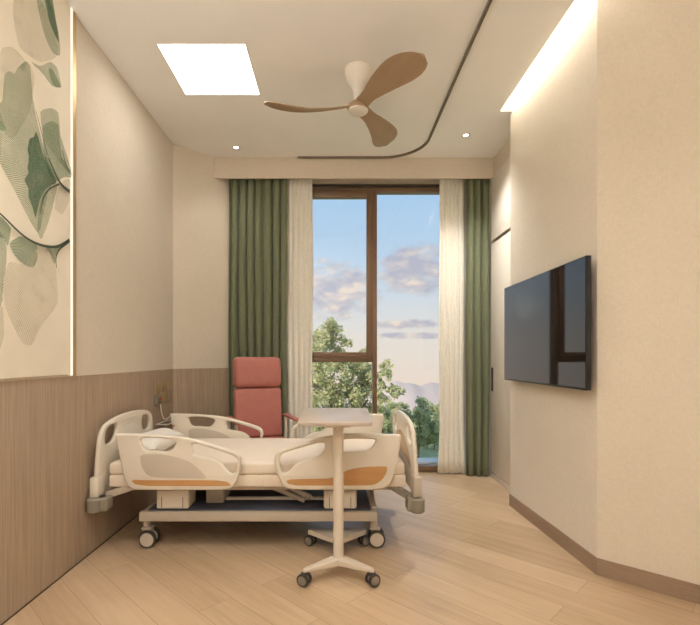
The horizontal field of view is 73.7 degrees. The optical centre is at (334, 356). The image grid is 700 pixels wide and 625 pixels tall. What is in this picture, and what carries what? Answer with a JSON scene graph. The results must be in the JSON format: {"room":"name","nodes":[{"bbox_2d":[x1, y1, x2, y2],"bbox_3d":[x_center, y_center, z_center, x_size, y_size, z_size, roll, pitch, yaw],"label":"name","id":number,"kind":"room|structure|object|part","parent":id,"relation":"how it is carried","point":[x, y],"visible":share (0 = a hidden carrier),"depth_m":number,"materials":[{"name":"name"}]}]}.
{"room":"hospital room","nodes":[
{"label":"hospital room","id":0,"kind":"room"},
{"bbox_2d":[0,17,172,381],"bbox_3d":[-1.491,-0.899,1.210,0.120,2.008,5.820,0,0,0],"label":"wall","id":1,"kind":"structure","parent":0,"point":[124,158],"depth_m":3.11,"materials":[{"name":"beige paint"}]},
{"bbox_2d":[0,0,72,378],"bbox_3d":[-1.418,-0.894,1.489,0.024,1.974,2.078,0,0,0],"label":"wall art","id":2,"kind":"object","parent":1,"relation":"attached to","point":[35,169],"visible":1,"depth_m":2.20,"materials":[{"name":"multicoloured paper"}]},
{"bbox_2d":[68,7,72,375],"bbox_3d":[-1.424,-0.890,2.515,0.014,1.984,0.024,0,0,0],"label":"wall lamp","id":3,"kind":"object","parent":1,"relation":"attached to","point":[71,9],"visible":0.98,"depth_m":2.51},
{"bbox_2d":[70,7,72,375],"bbox_3d":[-1.420,-0.890,2.516,0.006,1.980,0.018,0,0,0],"label":"diffuser","id":4,"kind":"object","parent":3,"relation":"attached to","point":[71,10],"depth_m":2.51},
{"bbox_2d":[72,10,75,375],"bbox_3d":[-1.425,-0.890,2.543,0.013,1.984,0.033,0,0,0],"label":"trim","id":5,"kind":"structure","parent":1,"relation":"attached to","point":[74,13],"depth_m":2.54,"materials":[{"name":"gold metal"}]},
{"bbox_2d":[0,369,172,623],"bbox_3d":[-1.491,0.627,1.210,0.120,1.045,5.820,0,0,0],"label":"wall","id":6,"kind":"structure","parent":0,"point":[50,427],"depth_m":2.38,"materials":[{"name":"beige wood"}]},
{"bbox_2d":[0,500,155,624],"bbox_3d":[-1.429,1.147,1.208,0.004,0.006,5.815,0,0,0],"label":"baseboard","id":7,"kind":"structure","parent":6,"relation":"attached to","point":[10,617],"depth_m":2.45,"materials":[{"name":"brown wood"}]},
{"bbox_2d":[160,382,164,390],"bbox_3d":[-1.425,0.243,3.864,0.013,0.077,0.083,0,0,0],"label":"wall outlet","id":8,"kind":"object","parent":6,"relation":"attached to","point":[162,384],"visible":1,"depth_m":3.84,"materials":[{"name":"brown plastic"}]},
{"bbox_2d":[160,391,164,401],"bbox_3d":[-1.425,0.329,3.864,0.013,0.082,0.083,0,0,0],"label":"wall outlet","id":9,"kind":"object","parent":6,"relation":"attached to","point":[161,393],"visible":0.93,"depth_m":3.84,"materials":[{"name":"brown plastic"}]},
{"bbox_2d":[155,419,172,429],"bbox_3d":[-1.378,0.573,3.850,0.103,0.080,0.276,0,0,0],"label":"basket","id":10,"kind":"object","parent":6,"relation":"attached to","point":[165,421],"visible":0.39,"depth_m":3.81,"materials":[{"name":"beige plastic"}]},
{"bbox_2d":[164,381,168,390],"bbox_3d":[-1.425,0.243,3.953,0.013,0.077,0.083,0,0,0],"label":"wall outlet","id":11,"kind":"object","parent":6,"relation":"attached to","point":[166,382],"visible":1,"depth_m":3.94,"materials":[{"name":"brown plastic"}]},
{"bbox_2d":[165,391,168,400],"bbox_3d":[-1.425,0.329,3.953,0.013,0.082,0.083,0,0,0],"label":"wall outlet","id":12,"kind":"object","parent":6,"relation":"attached to","point":[166,392],"visible":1,"depth_m":3.94,"materials":[{"name":"brown plastic"}]},
{"bbox_2d":[173,144,228,368],"bbox_3d":[-1.208,-0.899,4.432,0.120,2.008,0.757,0,0,45],"label":"wall","id":13,"kind":"structure","parent":0,"point":[200,200],"depth_m":4.30,"materials":[{"name":"beige paint"}]},
{"bbox_2d":[173,368,228,426],"bbox_3d":[-1.208,0.627,4.432,0.120,1.045,0.757,0,0,45],"label":"wall","id":14,"kind":"structure","parent":0,"point":[205,391],"depth_m":4.32,"materials":[{"name":"beige wood"}]},
{"bbox_2d":[66,0,573,157],"bbox_3d":[0.425,-1.986,1.485,4.350,0.207,6.570,0,0,0],"label":"ceiling","id":15,"kind":"structure","parent":0,"point":[299,51],"depth_m":3.00,"materials":[{"name":"paint"}]},
{"bbox_2d":[157,44,259,94],"bbox_3d":[-0.803,-1.880,3.072,0.531,0.006,0.538,0,0,0],"label":"recessed light","id":16,"kind":"object","parent":15,"relation":"in","point":[199,69],"visible":1,"depth_m":3.04,"materials":[{"name":"white plastic"}]},
{"bbox_2d":[228,179,286,436],"bbox_3d":[-0.745,-0.348,4.512,0.566,2.984,0.084,0,0,0],"label":"curtain","id":17,"kind":"object","parent":15,"relation":"hanging from","point":[257,319],"visible":0.67,"depth_m":4.49,"materials":[{"name":"green fabric"}]},
{"bbox_2d":[286,179,312,437],"bbox_3d":[-0.352,-0.350,4.572,0.274,2.980,0.019,0,0,0],"label":"sheer curtain","id":18,"kind":"object","parent":15,"relation":"hanging from","point":[299,296],"visible":0.64,"depth_m":4.57,"materials":[{"name":"white fabric"}]},
{"bbox_2d":[264,52,427,146],"bbox_3d":[0.027,-1.740,3.079,0.973,0.286,1.090,0,0,0],"label":"ceiling fan","id":19,"kind":"object","parent":15,"relation":"hanging from","point":[400,69],"visible":1,"depth_m":2.99,"materials":[{"name":"brown wood"}]},
{"bbox_3d":[-0.176,-1.635,3.067,0.565,0.064,0.205,0,0,0],"label":"blade","id":20,"kind":"part","parent":19,"relation":"part of","materials":[{"name":"brown wood"}]},
{"bbox_3d":[0.306,-1.635,3.349,0.205,0.064,0.565,0,0,27],"label":"blade","id":21,"kind":"part","parent":19,"relation":"part of","materials":[{"name":"brown wood"}]},
{"bbox_3d":[0.309,-1.635,2.773,0.205,0.064,0.565,0,0,-30],"label":"blade","id":22,"kind":"part","parent":19,"relation":"part of","materials":[{"name":"brown wood"}]},
{"bbox_2d":[298,0,492,158],"bbox_3d":[0.239,-1.875,1.747,1.178,0.016,5.294,0,0,0],"label":"track","id":23,"kind":"object","parent":15,"relation":"attached to","point":[489,2],"visible":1,"depth_m":3.65,"materials":[{"name":"brown metal"}]},
{"bbox_2d":[438,179,465,473],"bbox_3d":[1.145,-0.350,4.573,0.281,2.980,0.022,0,0,0],"label":"sheer curtain","id":24,"kind":"object","parent":15,"relation":"hanging from","point":[451,455],"visible":0.95,"depth_m":4.57,"materials":[{"name":"white fabric"}]},
{"bbox_2d":[465,179,489,475],"bbox_3d":[1.377,-0.348,4.504,0.234,2.984,0.068,0,0,0],"label":"curtain","id":25,"kind":"object","parent":15,"relation":"hanging from","point":[477,303],"visible":0.94,"depth_m":4.48,"materials":[{"name":"green fabric"}]},
{"bbox_2d":[3,472,699,624],"bbox_3d":[0.425,1.200,1.485,4.350,0.100,6.570,0,0,0],"label":"floor","id":26,"kind":"structure","parent":0,"point":[470,558],"depth_m":2.40,"materials":[{"name":"brown wood"}]},
{"bbox_2d":[87,410,424,547],"bbox_3d":[-0.454,0.757,3.166,1.940,0.787,1.045,0,0,0],"label":"hospital bed","id":27,"kind":"object","parent":26,"relation":"on","point":[189,486],"visible":0.86,"depth_m":2.77,"materials":[{"name":"beige plastic"}]},
{"bbox_3d":[-1.265,0.790,2.780,0.184,0.087,0.035,0,0,-13],"label":"bumper arm","id":28,"kind":"part","parent":27,"relation":"part of"},
{"bbox_3d":[-1.379,0.589,3.100,0.048,0.452,0.804,0,0,0],"label":"headboard","id":29,"kind":"part","parent":27,"relation":"part of","materials":[{"name":"beige plastic"}]},
{"bbox_3d":[-1.377,0.557,3.100,0.040,0.235,0.392,0,0,0],"label":"inlay panel","id":30,"kind":"part","parent":27,"relation":"part of","materials":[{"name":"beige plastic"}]},
{"bbox_3d":[-0.936,0.631,2.715,0.380,0.142,0.036,0,0,0],"label":"infill panel","id":31,"kind":"part","parent":27,"relation":"part of","materials":[{"name":"plastic"}]},
{"bbox_3d":[-0.977,0.856,2.875,0.197,0.116,0.150,0,0,0],"label":"motor","id":32,"kind":"part","parent":27,"relation":"part of","materials":[{"name":"beige plastic"}]},
{"bbox_3d":[-0.908,0.608,2.715,0.731,0.327,0.034,0,0,0],"label":"rail","id":33,"kind":"part","parent":27,"relation":"part of","materials":[{"name":"beige plastic"}]},
{"bbox_3d":[-0.958,0.631,3.670,0.380,0.142,0.036,0,0,0],"label":"infill panel","id":34,"kind":"part","parent":27,"relation":"part of","materials":[{"name":"plastic"}]},
{"bbox_3d":[-0.930,0.608,3.670,0.731,0.327,0.034,0,0,0],"label":"rail","id":35,"kind":"part","parent":27,"relation":"part of","materials":[{"name":"beige plastic"}]},
{"bbox_2d":[110,438,404,473],"bbox_3d":[-0.463,0.662,3.190,1.754,0.070,0.860,0,0,0],"label":"mattress","id":36,"kind":"object","parent":27,"relation":"on","point":[257,454],"visible":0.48,"depth_m":3.06,"materials":[{"name":"beige fabric"}]},
{"bbox_2d":[117,428,183,450],"bbox_3d":[-1.212,0.558,3.110,0.252,0.135,0.570,0,0,0],"label":"pillow","id":37,"kind":"object","parent":36,"relation":"on","point":[161,444],"visible":0.52,"depth_m":3.01,"materials":[{"name":"white fabric"}]},
{"bbox_3d":[-0.452,0.950,3.182,1.427,0.056,0.820,0,0,0],"label":"frame","id":38,"kind":"part","parent":27,"relation":"part of","materials":[{"name":"white metal"}]},
{"bbox_2d":[149,490,370,510],"bbox_3d":[-0.453,0.919,3.175,1.335,0.010,0.750,0,0,0],"label":"frame","id":39,"kind":"object","parent":27,"relation":"on","point":[200,503],"depth_m":2.91,"materials":[{"name":"metal"}]},
{"bbox_3d":[-0.450,0.784,3.190,1.700,0.028,0.780,0,0,0],"label":"deck frame","id":40,"kind":"part","parent":27,"relation":"part of","materials":[{"name":"white metal"}]},
{"bbox_3d":[-0.295,0.894,2.960,0.790,0.018,0.030,0,0,0],"label":"lift rod","id":41,"kind":"part","parent":27,"relation":"part of","materials":[{"name":"beige plastic"}]},
{"bbox_3d":[-0.310,0.850,2.930,0.248,0.122,0.030,0,0,0],"label":"lift arm","id":42,"kind":"part","parent":27,"relation":"part of"},
{"bbox_3d":[-0.235,0.840,2.930,0.179,0.101,0.030,0,0,0],"label":"lift arm","id":43,"kind":"part","parent":27,"relation":"part of"},
{"bbox_3d":[0.015,0.607,3.670,0.735,0.325,0.034,0,0,0],"label":"rail","id":44,"kind":"part","parent":27,"relation":"part of","materials":[{"name":"beige plastic"}]},
{"bbox_3d":[0.015,0.607,2.715,0.735,0.325,0.034,0,0,0],"label":"rail","id":45,"kind":"part","parent":27,"relation":"part of","materials":[{"name":"beige plastic"}]},
{"bbox_3d":[0.031,0.856,2.875,0.198,0.116,0.150,0,0,0],"label":"motor","id":46,"kind":"part","parent":27,"relation":"part of","materials":[{"name":"beige plastic"}]},
{"bbox_3d":[0.393,0.800,2.780,0.148,0.103,0.035,0,0,18],"label":"bumper arm","id":47,"kind":"part","parent":27,"relation":"part of"},
{"bbox_3d":[0.456,0.576,3.100,0.037,0.182,0.595,0,0,-1],"label":"inlay panel","id":48,"kind":"part","parent":27,"relation":"part of","materials":[{"name":"brown plastic"}]},
{"bbox_3d":[0.457,0.589,3.100,0.048,0.452,0.805,0,0,-1],"label":"footboard","id":49,"kind":"part","parent":27,"relation":"part of","materials":[{"name":"beige plastic"}]},
{"bbox_2d":[226,357,298,437],"bbox_3d":[-0.635,0.575,4.051,0.566,1.150,0.505,0,0,-23],"label":"recliner chair","id":50,"kind":"object","parent":26,"relation":"on","point":[256,380],"visible":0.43,"depth_m":4.14,"materials":[{"name":"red leather"}]},
{"bbox_3d":[-0.864,0.838,3.930,0.028,0.585,0.358,0,0,-23],"label":"arm frame","id":51,"kind":"part","parent":50,"relation":"part of","materials":[{"name":"beige plastic"}]},
{"bbox_3d":[-0.713,0.461,4.234,0.390,0.797,0.107,0,0,-23],"label":"frame","id":52,"kind":"part","parent":50,"relation":"part of","materials":[{"name":"red leather"}]},
{"bbox_2d":[233,387,281,437],"bbox_3d":[-0.690,0.497,4.182,0.424,0.438,0.139,0,0,-23],"label":"cushion","id":53,"kind":"object","parent":50,"relation":"on","point":[258,406],"depth_m":4.14,"materials":[{"name":"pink leather"}]},
{"bbox_3d":[-0.606,0.770,3.982,0.430,0.120,0.355,0,0,-23],"label":"seat","id":54,"kind":"part","parent":50,"relation":"part of","materials":[{"name":"pink leather"}]},
{"bbox_3d":[-0.386,0.531,4.124,0.050,0.029,0.405,0,0,-23],"label":"armrest","id":55,"kind":"part","parent":50,"relation":"part of","materials":[{"name":"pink leather"}]},
{"bbox_3d":[-0.389,0.838,4.131,0.028,0.585,0.358,0,0,-23],"label":"arm frame","id":56,"kind":"part","parent":50,"relation":"part of","materials":[{"name":"beige plastic"}]},
{"bbox_2d":[297,408,379,586],"bbox_3d":[0.012,0.737,2.644,0.433,0.825,0.661,0,0,0],"label":"table","id":57,"kind":"object","parent":26,"relation":"on","point":[338,419],"visible":0.98,"depth_m":2.45,"materials":[{"name":"white plastic"}]},
{"bbox_3d":[0.014,1.066,2.682,0.357,0.028,0.373,0,0,0],"label":"leg","id":58,"kind":"part","parent":57,"relation":"part of","materials":[{"name":"white metal"}]},
{"bbox_2d":[491,231,509,490],"bbox_3d":[1.614,0.033,4.043,0.272,2.235,0.835,0,0,0],"label":"wardrobe","id":59,"kind":"object","parent":26,"relation":"on","point":[500,249],"visible":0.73,"depth_m":4.23,"materials":[{"name":"white paint"}]},
{"bbox_3d":[1.484,0.210,4.405,0.013,0.220,0.020,0,0,0],"label":"handle","id":60,"kind":"part","parent":59,"relation":"part of","materials":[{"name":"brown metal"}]},
{"bbox_2d":[491,158,509,241],"bbox_3d":[1.613,-1.393,4.043,0.274,0.595,0.835,0,0,0],"label":"upper cabinet","id":61,"kind":"object","parent":59,"relation":"on","point":[500,182],"visible":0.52,"depth_m":4.16,"materials":[{"name":"white paint"}]},
{"bbox_2d":[312,179,493,471],"bbox_3d":[0.025,-0.356,4.815,3.450,3.053,0.330,0,0,0],"label":"wall","id":62,"kind":"structure","parent":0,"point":[314,181],"depth_m":4.65,"materials":[{"name":"beige paint"}]},
{"bbox_2d":[312,184,438,471],"bbox_3d":[0.430,-0.286,4.680,1.580,2.873,0.120,0,0,0],"label":"window","id":63,"kind":"structure","parent":62,"relation":"attached to","point":[368,192],"depth_m":4.64,"materials":[{"name":"brown metal"}]},
{"bbox_3d":[0.030,-0.828,4.664,0.690,1.665,0.072,0,0,0],"label":"sash","id":64,"kind":"part","parent":63,"relation":"part of","materials":[{"name":"brown wood"}]},
{"bbox_3d":[0.430,-1.698,4.635,1.580,0.020,0.030,0,0,0],"label":"head rail","id":65,"kind":"part","parent":63,"relation":"part of","materials":[{"name":"brown metal"}]},
{"bbox_2d":[490,138,509,186],"bbox_3d":[1.623,-1.796,4.185,0.253,0.213,1.130,0,0,0],"label":"wall","id":66,"kind":"structure","parent":0,"point":[503,154],"depth_m":4.20,"materials":[{"name":"beige paint"}]},
{"bbox_2d":[214,158,492,178],"bbox_3d":[0.177,-1.786,4.420,2.640,0.193,0.020,0,0,0],"label":"curtain pelmet","id":67,"kind":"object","parent":66,"relation":"attached to","point":[224,168],"depth_m":4.41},
{"bbox_2d":[510,0,596,556],"bbox_3d":[1.433,-0.470,3.046,0.120,3.240,1.151,0,0,-1],"label":"wall","id":68,"kind":"structure","parent":0,"point":[553,117],"depth_m":2.88,"materials":[{"name":"beige paint"}]},
{"bbox_2d":[504,255,590,390],"bbox_3d":[1.332,-0.177,3.013,0.060,0.705,1.165,0,0,0],"label":"television","id":69,"kind":"object","parent":68,"relation":"attached to","point":[547,315],"visible":1,"depth_m":2.80,"materials":[{"name":"black plastic"}]},
{"bbox_2d":[509,494,596,573],"bbox_3d":[1.369,1.106,3.044,0.008,0.088,1.151,0,0,-1],"label":"baseboard","id":70,"kind":"structure","parent":68,"relation":"attached to","point":[581,554],"depth_m":2.87,"materials":[{"name":"brown wood"}]},
{"bbox_2d":[597,0,699,584],"bbox_3d":[1.885,-0.470,2.081,1.256,3.240,0.120,0,0,43],"label":"wall","id":71,"kind":"structure","parent":0,"point":[648,51],"depth_m":2.31,"materials":[{"name":"beige paint"}]},
{"bbox_2d":[597,558,699,604],"bbox_3d":[1.841,1.106,2.035,1.256,0.088,0.008,0,0,43],"label":"baseboard","id":72,"kind":"structure","parent":71,"relation":"attached to","point":[684,590],"depth_m":2.30,"materials":[{"name":"brown wood"}]},
{"label":"outside","id":73,"kind":"structure","parent":0,"visible":0},
{"bbox_2d":[320,381,438,414],"bbox_3d":[60.000,38.941,330.001,360.000,44.418,71.996,0,0,0],"label":"mountain","id":74,"kind":"structure","parent":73,"point":[430,391],"depth_m":320.92},
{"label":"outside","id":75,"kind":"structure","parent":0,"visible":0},
{"bbox_2d":[391,419,438,457],"bbox_3d":[0.000,11.150,47.750,120.000,0.001,84.500,0,0,0],"label":"ground","id":76,"kind":"structure","parent":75,"point":[427,453],"depth_m":54.49,"materials":[{"name":"green plant"}]},
{"bbox_2d":[312,316,405,431],"bbox_3d":[-0.051,3.856,40.037,12.305,14.599,6.405,0,0,6],"label":"broadleaf tree","id":77,"kind":"object","parent":76,"relation":"on","point":[356,395],"visible":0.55,"depth_m":39.45,"materials":[{"name":"green plant"}]},
{"bbox_2d":[378,406,392,433],"bbox_3d":[5.839,8.424,55.880,4.442,5.796,3.996,0,0,19],"label":"leafy tree","id":78,"kind":"object","parent":76,"relation":"on","point":[388,429],"visible":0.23,"depth_m":55.23,"materials":[{"name":"green plant"}]},
{"bbox_2d":[385,401,416,427],"bbox_3d":[8.277,8.476,62.040,5.431,5.358,4.417,0,0,0],"label":"leafy tree","id":79,"kind":"object","parent":76,"relation":"on","point":[393,406],"visible":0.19,"depth_m":61.45,"materials":[{"name":"green plant"}]},
{"bbox_2d":[407,396,439,457],"bbox_3d":[9.456,7.651,50.025,5.395,7.009,3.593,0,0,39],"label":"leafy tree","id":80,"kind":"object","parent":76,"relation":"on","point":[422,415],"visible":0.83,"depth_m":49.67,"materials":[{"name":"green plant"}]},
{"bbox_2d":[423,402,439,449],"bbox_3d":[12.286,8.259,56.240,4.790,5.793,4.056,0,0,0],"label":"leafy tree","id":81,"kind":"object","parent":76,"relation":"on","point":[435,408],"visible":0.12,"depth_m":55.90,"materials":[{"name":"green plant"}]}
]}

